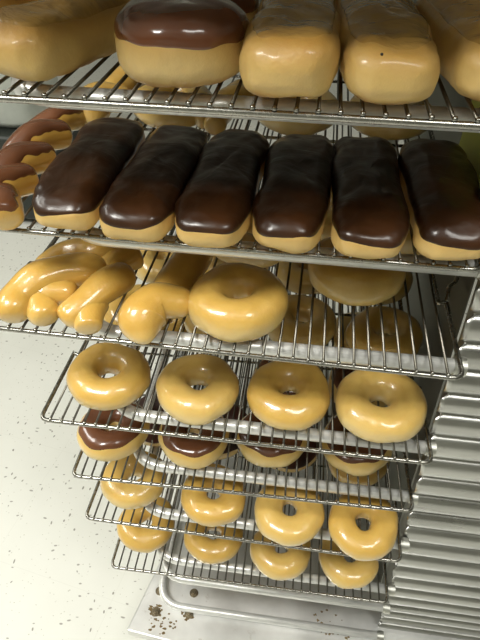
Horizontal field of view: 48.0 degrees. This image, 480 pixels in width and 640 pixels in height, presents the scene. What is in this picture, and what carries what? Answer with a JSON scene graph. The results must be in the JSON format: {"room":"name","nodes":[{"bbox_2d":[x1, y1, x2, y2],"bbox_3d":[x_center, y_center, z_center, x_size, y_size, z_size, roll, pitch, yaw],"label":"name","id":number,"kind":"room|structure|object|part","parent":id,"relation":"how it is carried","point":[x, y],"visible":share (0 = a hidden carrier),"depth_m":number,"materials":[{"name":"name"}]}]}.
{"room":"food shop","nodes":[
{"label":"food shop","id":0,"kind":"room"},
{"bbox_2d":[0,52,476,639],"bbox_3d":[-0.029,0.145,1.724,6.200,0.050,6.800,5,42,5],"label":"floor","id":1,"kind":"structure","parent":0,"point":[58,579],"depth_m":1.35,"materials":[{"name":"plastic"}]},
{"bbox_2d":[0,127,78,218],"bbox_3d":[-1.075,-0.743,2.366,0.640,0.389,0.550,5,42,5],"label":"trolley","id":2,"kind":"object","parent":1,"relation":"on","point":[5,133],"visible":0.02,"depth_m":2.18,"materials":[{"name":"grey metal"}]},
{"bbox_2d":[0,74,57,127],"bbox_3d":[-0.965,-0.989,2.062,0.500,0.385,0.430,5,42,5],"label":"plastic tub","id":3,"kind":"object","parent":2,"relation":"on","point":[12,115],"visible":0.19,"depth_m":2.02,"materials":[{"name":"white plastic"}]},
{"bbox_2d":[11,0,479,639],"bbox_3d":[0.370,0.021,0.874,1.085,1.280,0.842,5,42,5],"label":"rack","id":4,"kind":"object","parent":1,"relation":"on","point":[434,588],"visible":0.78,"depth_m":0.77,"materials":[{"name":"metal"}]},
{"bbox_2d":[0,0,37,7],"bbox_3d":[-0.168,-0.265,0.448,0.067,0.047,0.182,23,47,23],"label":"long john","id":5,"kind":"object","parent":4,"relation":"on","point":[3,3],"visible":0.02,"depth_m":0.40,"materials":[{"name":"brown food"}]},
{"bbox_2d":[104,284,172,329],"bbox_3d":[-0.141,-0.013,0.753,0.102,0.039,0.099,-3,42,-4],"label":"doughnut","id":6,"kind":"object","parent":4,"relation":"on","point":[113,305],"visible":0.07,"depth_m":0.73,"materials":[{"name":"food"}]},
{"bbox_2d":[167,318,187,332],"bbox_3d":[-0.122,0.004,0.932,0.101,0.039,0.103,-9,43,-10],"label":"doughnut","id":7,"kind":"object","parent":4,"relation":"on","point":[171,325],"visible":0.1,"depth_m":0.90,"materials":[{"name":"orange food"}]},
{"bbox_3d":[-0.072,-0.318,1.155,0.066,1.160,0.025,5,42,5],"label":"post","id":8,"kind":"part","parent":4,"relation":"part of","materials":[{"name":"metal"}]},
{"bbox_2d":[0,119,463,379],"bbox_3d":[0.027,-0.193,0.764,0.495,0.019,0.665,6,43,6],"label":"wire shelf","id":9,"kind":"object","parent":4,"relation":"attached to","point":[434,290],"visible":0.41,"depth_m":0.54,"materials":[{"name":"silver metal"}]},
{"bbox_2d":[0,238,114,326],"bbox_3d":[-0.190,-0.052,0.576,0.088,0.047,0.160,17,45,17],"label":"doughnut","id":10,"kind":"object","parent":9,"relation":"on","point":[35,293],"visible":0.71,"depth_m":0.54,"materials":[{"name":"orange food"}]},
{"bbox_2d":[57,248,143,334],"bbox_3d":[-0.140,-0.040,0.567,0.059,0.042,0.134,12,44,13],"label":"doughnut","id":11,"kind":"object","parent":9,"relation":"on","point":[85,310],"visible":0.98,"depth_m":0.54,"materials":[{"name":"orange food"}]},
{"bbox_2d":[118,253,212,344],"bbox_3d":[-0.066,-0.033,0.557,0.060,0.045,0.155,19,45,19],"label":"doughnut","id":12,"kind":"object","parent":9,"relation":"on","point":[145,311],"visible":0.77,"depth_m":0.52,"materials":[{"name":"orange food"}]},
{"bbox_2d":[188,263,288,342],"bbox_3d":[-0.003,-0.020,0.545,0.102,0.043,0.099,-10,43,-11],"label":"doughnut","id":13,"kind":"object","parent":9,"relation":"on","point":[231,302],"visible":1,"depth_m":0.52,"materials":[{"name":"orange food"}]},
{"bbox_2d":[216,215,279,267],"bbox_3d":[0.012,-0.099,0.635,0.103,0.038,0.099,12,44,13],"label":"doughnut","id":14,"kind":"object","parent":9,"relation":"on","point":[248,236],"visible":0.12,"depth_m":0.60,"materials":[{"name":"beige food"}]},
{"bbox_2d":[321,192,331,239],"bbox_3d":[0.099,-0.136,0.677,0.099,0.038,0.103,-33,52,-31],"label":"doughnut","id":15,"kind":"object","parent":9,"relation":"on","point":[326,233],"visible":0.08,"depth_m":0.64,"materials":[{"name":"beige food"}]},
{"bbox_2d":[308,237,406,305],"bbox_3d":[0.126,-0.056,0.585,0.103,0.044,0.105,-29,50,-29],"label":"doughnut","id":16,"kind":"object","parent":9,"relation":"on","point":[350,286],"visible":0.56,"depth_m":0.55,"materials":[{"name":"beige food"}]},
{"bbox_2d":[400,229,420,254],"bbox_3d":[0.198,-0.113,0.652,0.104,0.039,0.099,-10,43,-11],"label":"doughnut","id":17,"kind":"object","parent":9,"relation":"on","point":[407,248],"visible":0.02,"depth_m":0.62,"materials":[{"name":"beige food"}]},
{"bbox_2d":[41,226,432,464],"bbox_3d":[0.030,-0.082,0.864,0.462,0.009,0.665,5,42,5],"label":"wire shelf","id":18,"kind":"object","parent":4,"relation":"attached to","point":[235,440],"visible":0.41,"depth_m":0.63,"materials":[{"name":"silver metal"}]},
{"bbox_2d":[66,342,150,410],"bbox_3d":[-0.162,0.068,0.665,0.101,0.039,0.103,-13,44,-14],"label":"doughnut","id":19,"kind":"object","parent":18,"relation":"on","point":[130,367],"visible":1,"depth_m":0.64,"materials":[{"name":"food"}]},
{"bbox_2d":[134,250,173,282],"bbox_3d":[-0.119,-0.094,0.843,0.099,0.038,0.103,-4,42,-5],"label":"doughnut","id":20,"kind":"object","parent":18,"relation":"on","point":[141,273],"visible":0.24,"depth_m":0.81,"materials":[{"name":"beige food"}]},
{"bbox_2d":[184,315,206,333],"bbox_3d":[-0.029,-0.004,0.744,0.099,0.039,0.104,-24,48,-25],"label":"doughnut","id":21,"kind":"object","parent":18,"relation":"on","point":[189,326],"visible":0.06,"depth_m":0.72,"materials":[{"name":"food"}]},
{"bbox_2d":[156,354,238,425],"bbox_3d":[-0.051,0.081,0.652,0.103,0.038,0.099,33,51,30],"label":"doughnut","id":22,"kind":"object","parent":18,"relation":"on","point":[187,405],"visible":1,"depth_m":0.63,"materials":[{"name":"food"}]},
{"bbox_2d":[204,256,268,273],"bbox_3d":[-0.008,-0.083,0.832,0.103,0.039,0.101,23,47,23],"label":"doughnut","id":23,"kind":"object","parent":18,"relation":"on","point":[219,261],"visible":0.02,"depth_m":0.81,"materials":[{"name":"beige food"}]},
{"bbox_2d":[247,361,329,430],"bbox_3d":[0.060,0.087,0.645,0.100,0.039,0.103,33,51,30],"label":"doughnut","id":24,"kind":"object","parent":18,"relation":"on","point":[300,411],"visible":0.97,"depth_m":0.62,"materials":[{"name":"orange food"}]},
{"bbox_2d":[277,261,320,294],"bbox_3d":[0.105,-0.076,0.825,0.104,0.039,0.099,-12,44,-13],"label":"doughnut","id":25,"kind":"object","parent":18,"relation":"on","point":[294,281],"visible":0.26,"depth_m":0.80,"materials":[{"name":"brown food"}]},
{"bbox_2d":[268,294,335,345],"bbox_3d":[0.083,0.002,0.739,0.099,0.038,0.103,-9,43,-10],"label":"doughnut","id":26,"kind":"object","parent":18,"relation":"on","point":[305,301],"visible":0.7,"depth_m":0.71,"materials":[{"name":"brown food"}]},
{"bbox_2d":[335,367,427,442],"bbox_3d":[0.165,0.098,0.632,0.109,0.041,0.104,-12,44,-14],"label":"doughnut","id":27,"kind":"object","parent":18,"relation":"on","point":[405,414],"visible":0.96,"depth_m":0.61,"materials":[{"name":"food"}]},
{"bbox_2d":[345,306,422,353],"bbox_3d":[0.192,0.019,0.720,0.103,0.039,0.101,4,42,4],"label":"doughnut","id":28,"kind":"object","parent":18,"relation":"on","point":[374,312],"visible":0.73,"depth_m":0.70,"materials":[{"name":"brown food"}]},
{"bbox_2d":[377,272,412,304],"bbox_3d":[0.206,-0.063,0.811,0.102,0.039,0.099,-17,45,-18],"label":"doughnut","id":29,"kind":"object","parent":18,"relation":"on","point":[409,277],"visible":0.12,"depth_m":0.78,"materials":[{"name":"brown food"}]},
{"bbox_2d":[0,0,479,130],"bbox_3d":[0.005,-0.358,0.591,0.462,0.009,0.665,6,43,6],"label":"wire shelf","id":30,"kind":"object","parent":4,"relation":"attached to","point":[431,122],"visible":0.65,"depth_m":0.35,"materials":[{"name":"silver metal"}]},
{"bbox_2d":[0,0,130,81],"bbox_3d":[-0.117,-0.224,0.405,0.061,0.045,0.183,17,45,18],"label":"long john","id":31,"kind":"object","parent":30,"relation":"on","point":[41,40],"visible":0.83,"depth_m":0.36,"materials":[{"name":"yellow food"}]},
{"bbox_2d":[114,0,248,87],"bbox_3d":[-0.038,-0.189,0.363,0.092,0.050,0.088,-6,43,-7],"label":"doughnut","id":32,"kind":"object","parent":30,"relation":"on","point":[159,43],"visible":0.97,"depth_m":0.33,"materials":[{"name":"beige food"}]},
{"bbox_2d":[231,0,259,22],"bbox_3d":[-0.023,-0.247,0.432,0.077,0.044,0.078,13,44,14],"label":"doughnut","id":33,"kind":"object","parent":30,"relation":"on","point":[250,7],"visible":0.1,"depth_m":0.41,"materials":[{"name":"brown food"}]},
{"bbox_2d":[239,0,340,97],"bbox_3d":[0.039,-0.202,0.380,0.068,0.046,0.182,6,43,6],"label":"long john","id":34,"kind":"object","parent":30,"relation":"on","point":[291,48],"visible":0.97,"depth_m":0.32,"materials":[{"name":"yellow food"}]},
{"bbox_2d":[336,0,439,104],"bbox_3d":[0.098,-0.201,0.381,0.068,0.045,0.184,2,42,2],"label":"long john","id":35,"kind":"object","parent":30,"relation":"on","point":[389,55],"visible":0.94,"depth_m":0.32,"materials":[{"name":"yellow food"}]},
{"bbox_2d":[415,0,479,101],"bbox_3d":[0.162,-0.197,0.374,0.067,0.048,0.181,3,42,2],"label":"long john","id":36,"kind":"object","parent":30,"relation":"on","point":[454,24],"visible":0.84,"depth_m":0.34,"materials":[{"name":"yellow food"}]},
{"bbox_2d":[0,68,479,271],"bbox_3d":[0.025,-0.285,0.718,0.462,0.009,0.665,6,43,6],"label":"wire shelf","id":37,"kind":"object","parent":4,"relation":"attached to","point":[383,261],"visible":0.24,"depth_m":0.48,"materials":[{"name":"silver metal"}]},
{"bbox_2d":[0,107,85,230],"bbox_3d":[-0.218,-0.171,0.556,0.063,0.042,0.237,2,42,2],"label":"doughnut","id":38,"kind":"object","parent":37,"relation":"on","point":[28,152],"visible":0.91,"depth_m":0.53,"materials":[{"name":"brown food"}]},
{"bbox_2d":[32,117,144,230],"bbox_3d":[-0.142,-0.149,0.528,0.070,0.049,0.198,5,42,5],"label":"donut","id":39,"kind":"object","parent":37,"relation":"on","point":[70,193],"visible":0.9,"depth_m":0.48,"materials":[{"name":"brown food"}]},
{"bbox_2d":[83,66,144,123],"bbox_3d":[-0.155,-0.288,0.683,0.060,0.045,0.155,15,44,15],"label":"doughnut","id":40,"kind":"object","parent":37,"relation":"on","point":[113,79],"visible":0.16,"depth_m":0.66,"materials":[{"name":"beige food"}]},
{"bbox_2d":[99,125,207,241],"bbox_3d":[-0.076,-0.138,0.517,0.066,0.046,0.197,7,43,7],"label":"donut","id":41,"kind":"object","parent":37,"relation":"on","point":[139,204],"visible":0.93,"depth_m":0.47,"materials":[{"name":"brown food"}]},
{"bbox_2d":[134,85,211,127],"bbox_3d":[-0.083,-0.269,0.667,0.102,0.039,0.099,5,42,5],"label":"doughnut","id":42,"kind":"object","parent":37,"relation":"on","point":[152,120],"visible":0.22,"depth_m":0.64,"materials":[{"name":"beige food"}]},
{"bbox_2d":[174,129,269,247],"bbox_3d":[-0.013,-0.131,0.510,0.071,0.046,0.199,6,43,7],"label":"donut","id":43,"kind":"object","parent":37,"relation":"on","point":[214,209],"visible":1,"depth_m":0.46,"materials":[{"name":"brown food"}]},
{"bbox_2d":[195,79,254,134],"bbox_3d":[-0.009,-0.274,0.670,0.058,0.042,0.134,20,46,21],"label":"doughnut","id":44,"kind":"object","parent":37,"relation":"on","point":[214,126],"visible":0.3,"depth_m":0.64,"materials":[{"name":"beige food"}]},
{"bbox_2d":[252,134,334,253],"bbox_3d":[0.053,-0.127,0.507,0.072,0.046,0.197,8,43,8],"label":"donut","id":45,"kind":"object","parent":37,"relation":"on","point":[291,206],"visible":0.99,"depth_m":0.46,"materials":[{"name":"brown food"}]},
{"bbox_2d":[259,91,337,134],"bbox_3d":[0.069,-0.257,0.655,0.103,0.038,0.099,30,50,28],"label":"doughnut","id":46,"kind":"object","parent":37,"relation":"on","point":[285,128],"visible":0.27,"depth_m":0.63,"materials":[{"name":"food"}]},
{"bbox_2d":[331,136,409,258],"bbox_3d":[0.116,-0.120,0.499,0.067,0.046,0.196,5,42,5],"label":"chocolate eclair","id":47,"kind":"object","parent":37,"relation":"on","point":[370,218],"visible":1,"depth_m":0.45,"materials":[{"name":"brown food"}]},
{"bbox_2d":[350,95,430,139],"bbox_3d":[0.179,-0.248,0.646,0.101,0.039,0.103,-11,44,-13],"label":"doughnut","id":48,"kind":"object","parent":37,"relation":"on","point":[383,132],"visible":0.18,"depth_m":0.62,"materials":[{"name":"beige food"}]},
{"bbox_2d":[397,138,479,260],"bbox_3d":[0.185,-0.117,0.496,0.071,0.046,0.194,5,42,5],"label":"donut","id":49,"kind":"object","parent":37,"relation":"on","point":[440,186],"visible":0.99,"depth_m":0.45,"materials":[{"name":"brown food"}]},
{"bbox_2d":[72,224,413,511],"bbox_3d":[0.034,0.009,0.960,0.462,0.009,0.665,4,42,5],"label":"wire shelf","id":50,"kind":"object","parent":4,"relation":"attached to","point":[81,476],"visible":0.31,"depth_m":0.73,"materials":[{"name":"silver metal"}]},
{"bbox_2d":[76,402,149,461],"bbox_3d":[-0.180,0.154,0.765,0.098,0.040,0.102,25,48,25],"label":"doughnut","id":51,"kind":"object","parent":50,"relation":"on","point":[105,445],"visible":0.67,"depth_m":0.74,"materials":[{"name":"brown food"}]},
{"bbox_2d":[158,416,229,468],"bbox_3d":[-0.064,0.161,0.757,0.100,0.041,0.102,-13,44,-15],"label":"doughnut","id":52,"kind":"object","parent":50,"relation":"on","point":[183,452],"visible":0.43,"depth_m":0.72,"materials":[{"name":"brown food"}]},
{"bbox_2d":[237,413,306,467],"bbox_3d":[0.045,0.163,0.757,0.101,0.040,0.097,-27,49,-27],"label":"doughnut","id":53,"kind":"object","parent":50,"relation":"on","point":[267,457],"visible":0.27,"depth_m":0.72,"materials":[{"name":"beige food"}]},
{"bbox_2d":[254,360,295,394],"bbox_3d":[0.069,0.091,0.835,0.102,0.041,0.100,-28,49,-27],"label":"doughnut","id":54,"kind":"object","parent":50,"relation":"on","point":[263,362],"visible":0.04,"depth_m":0.83,"materials":[{"name":"brown food"}]},
{"bbox_2d":[328,366,385,406],"bbox_3d":[0.184,0.099,0.828,0.098,0.040,0.102,19,45,19],"label":"doughnut","id":55,"kind":"object","parent":50,"relation":"on","point":[338,372],"visible":0.04,"depth_m":0.82,"materials":[{"name":"brown food"}]},
{"bbox_2d":[322,414,392,475],"bbox_3d":[0.163,0.170,0.750,0.097,0.040,0.101,12,44,12],"label":"doughnut","id":56,"kind":"object","parent":50,"relation":"on","point":[355,466],"visible":0.31,"depth_m":0.72,"materials":[{"name":"beige food"}]},
{"bbox_2d":[331,312,387,347],"bbox_3d":[0.202,0.027,0.909,0.099,0.038,0.103,-15,44,-16],"label":"doughnut","id":57,"kind":"object","parent":50,"relation":"on","point":[347,319],"visible":0.05,"depth_m":0.89,"materials":[{"name":"orange food"}]},
{"bbox_2d":[85,264,401,562],"bbox_3d":[0.043,0.094,1.014,0.462,0.009,0.665,6,43,6],"label":"wire shelf","id":58,"kind":"object","parent":4,"relation":"attached to","point":[88,517],"visible":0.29,"depth_m":0.79,"materials":[{"name":"silver metal"}]},
{"bbox_2d":[100,451,165,508],"bbox_3d":[-0.161,0.240,0.819,0.101,0.038,0.096,-14,44,-15],"label":"doughnut","id":59,"kind":"object","parent":58,"relation":"on","point":[121,495],"visible":0.64,"depth_m":0.79,"materials":[{"name":"beige food"}]},
{"bbox_2d":[137,396,164,445],"bbox_3d":[-0.138,0.164,0.900,0.101,0.041,0.103,-22,47,-23],"label":"doughnut","id":60,"kind":"object","parent":58,"relation":"on","point":[148,440],"visible":0.09,"depth_m":0.87,"materials":[{"name":"brown food"}]},
{"bbox_2d":[181,463,245,526],"bbox_3d":[-0.039,0.260,0.798,0.099,0.038,0.096,34,52,31],"label":"doughnut","id":61,"kind":"object","parent":58,"relation":"on","point":[201,509],"visible":0.72,"depth_m":0.77,"materials":[{"name":"food"}]},
{"bbox_2d":[194,404,246,459],"bbox_3d":[-0.030,0.180,0.884,0.101,0.041,0.103,-4,42,-5],"label":"doughnut","id":62,"kind":"object","parent":58,"relation":"on","point":[233,447],"visible":0.09,"depth_m":0.85,"materials":[{"name":"brown food"}]},
{"bbox_2d":[254,485,324,546],"bbox_3d":[0.072,0.275,0.781,0.102,0.040,0.106,11,43,12],"label":"doughnut","id":63,"kind":"object","parent":58,"relation":"on","point":[271,521],"visible":0.81,"depth_m":0.76,"materials":[{"name":"beige food"}]},
{"bbox_2d":[272,426,318,472],"bbox_3d":[0.077,0.198,0.865,0.103,0.041,0.101,-33,52,-31],"label":"doughnut","id":64,"kind":"object","parent":58,"relation":"on","point":[311,455],"visible":0.09,"depth_m":0.83,"materials":[{"name":"brown food"}]},
{"bbox_2d":[328,461,389,485],"bbox_3d":[0.184,0.214,0.849,0.102,0.039,0.099,-25,48,-25],"label":"doughnut","id":65,"kind":"object","parent":58,"relation":"on","point":[342,476],"visible":0.1,"depth_m":0.81,"materials":[{"name":"beige food"}]},
{"bbox_3d":[0.059,-0.369,0.621,0.399,0.015,0.681,5,42,5],"label":"shelf rail","id":66,"kind":"part","parent":4,"relation":"part of","materials":[{"name":"metal"}]},
{"bbox_2d":[111,338,388,603],"bbox_3d":[0.051,0.213,1.126,0.462,0.009,0.665,5,42,5],"label":"wire shelf","id":67,"kind":"object","parent":4,"relation":"attached to","point":[118,567],"visible":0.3,"depth_m":0.90,"materials":[{"name":"silver metal"}]},
{"bbox_2d":[117,497,174,552],"bbox_3d":[-0.161,0.353,0.937,0.102,0.039,0.099,-31,51,-30],"label":"doughnut","id":68,"kind":"object","parent":67,"relation":"on","point":[137,539],"visible":0.62,"depth_m":0.91,"materials":[{"name":"beige food"}]},
{"bbox_2d":[184,522,242,563],"bbox_3d":[-0.046,0.367,0.923,0.101,0.039,0.103,-26,49,-26],"label":"doughnut","id":69,"kind":"object","parent":67,"relation":"on","point":[206,550],"visible":0.61,"depth_m":0.89,"materials":[{"name":"beige food"}]},
{"bbox_2d":[250,531,310,580],"bbox_3d":[0.069,0.385,0.904,0.104,0.039,0.099,-6,43,-7],"label":"doughnut","id":70,"kind":"object","parent":67,"relation":"on","point":[291,564],"visible":0.61,"depth_m":0.88,"materials":[{"name":"beige food"}]},
{"bbox_2d":[319,540,378,588],"bbox_3d":[0.180,0.393,0.896,0.099,0.038,0.103,-10,43,-11],"label":"doughnut","id":71,"kind":"object","parent":67,"relation":"on","point":[344,574],"visible":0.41,"depth_m":0.86,"materials":[{"name":"food"}]},
{"bbox_3d":[0.092,0.347,1.267,0.434,0.014,0.678,5,42,5],"label":"shelf rail","id":72,"kind":"part","parent":4,"relation":"part of","materials":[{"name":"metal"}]},
{"bbox_3d":[0.090,0.209,1.148,0.413,0.015,0.668,5,42,5],"label":"shelf rail","id":73,"kind":"part","parent":4,"relation":"part of","materials":[{"name":"metal"}]},
{"bbox_3d":[0.078,0.008,0.979,0.402,0.015,0.653,5,42,5],"label":"shelf rail","id":74,"kind":"part","parent":4,"relation":"part of","materials":[{"name":"metal"}]},
{"bbox_3d":[0.094,0.265,1.199,0.415,0.014,0.668,5,42,5],"label":"shelf rail","id":75,"kind":"part","parent":4,"relation":"part of","materials":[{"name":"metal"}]},
{"bbox_3d":[0.082,0.087,1.038,0.406,0.015,0.671,5,42,5],"label":"shelf rail","id":76,"kind":"part","parent":4,"relation":"part of","materials":[{"name":"metal"}]},
{"bbox_3d":[0.070,-0.086,0.886,0.396,0.015,0.667,5,42,5],"label":"shelf rail","id":77,"kind":"part","parent":4,"relation":"part of","materials":[{"name":"metal"}]},
{"bbox_3d":[0.065,-0.191,0.787,0.394,0.015,0.673,5,42,5],"label":"shelf rail","id":78,"kind":"part","parent":4,"relation":"part of","materials":[{"name":"metal"}]},
{"bbox_3d":[0.063,-0.275,0.725,0.394,0.015,0.653,5,42,5],"label":"shelf rail","id":79,"kind":"part","parent":4,"relation":"part of","materials":[{"name":"metal"}]},
{"bbox_3d":[0.215,0.404,1.244,0.776,0.026,0.825,5,42,5],"label":"plate","id":80,"kind":"part","parent":4,"relation":"part of","materials":[{"name":"metal"}]},
{"bbox_2d":[328,495,397,560],"bbox_3d":[0.176,0.289,0.766,0.103,0.039,0.101,-6,43,-7],"label":"doughnut","id":81,"kind":"object","parent":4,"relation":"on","point":[374,543],"visible":0.88,"depth_m":0.74,"materials":[{"name":"food"}]},
{"bbox_3d":[0.299,-0.283,1.119,0.066,1.160,0.025,5,42,5],"label":"post","id":82,"kind":"part","parent":4,"relation":"part of","materials":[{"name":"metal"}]},
{"bbox_3d":[0.291,-0.094,0.908,0.057,1.156,0.594,5,42,5],"label":"panel","id":83,"kind":"part","parent":4,"relation":"part of","materials":[{"name":"metal"}]},
{"bbox_3d":[0.536,0.195,0.633,0.656,1.113,0.017,5,42,5],"label":"corrugated panel","id":84,"kind":"part","parent":4,"relation":"part of","materials":[{"name":"metal"}]},
{"bbox_3d":[0.258,0.122,0.670,0.074,1.156,0.039,5,42,5],"label":"corner post","id":85,"kind":"part","parent":4,"relation":"part of","materials":[{"name":"metal"}]},
{"bbox_2d":[459,100,479,185],"bbox_3d":[0.232,-0.189,0.512,0.002,0.113,0.115,5,42,5],"label":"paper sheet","id":86,"kind":"object","parent":4,"relation":"attached to","point":[469,141],"visible":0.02,"depth_m":0.54,"materials":[{"name":"green paper"}]}
]}

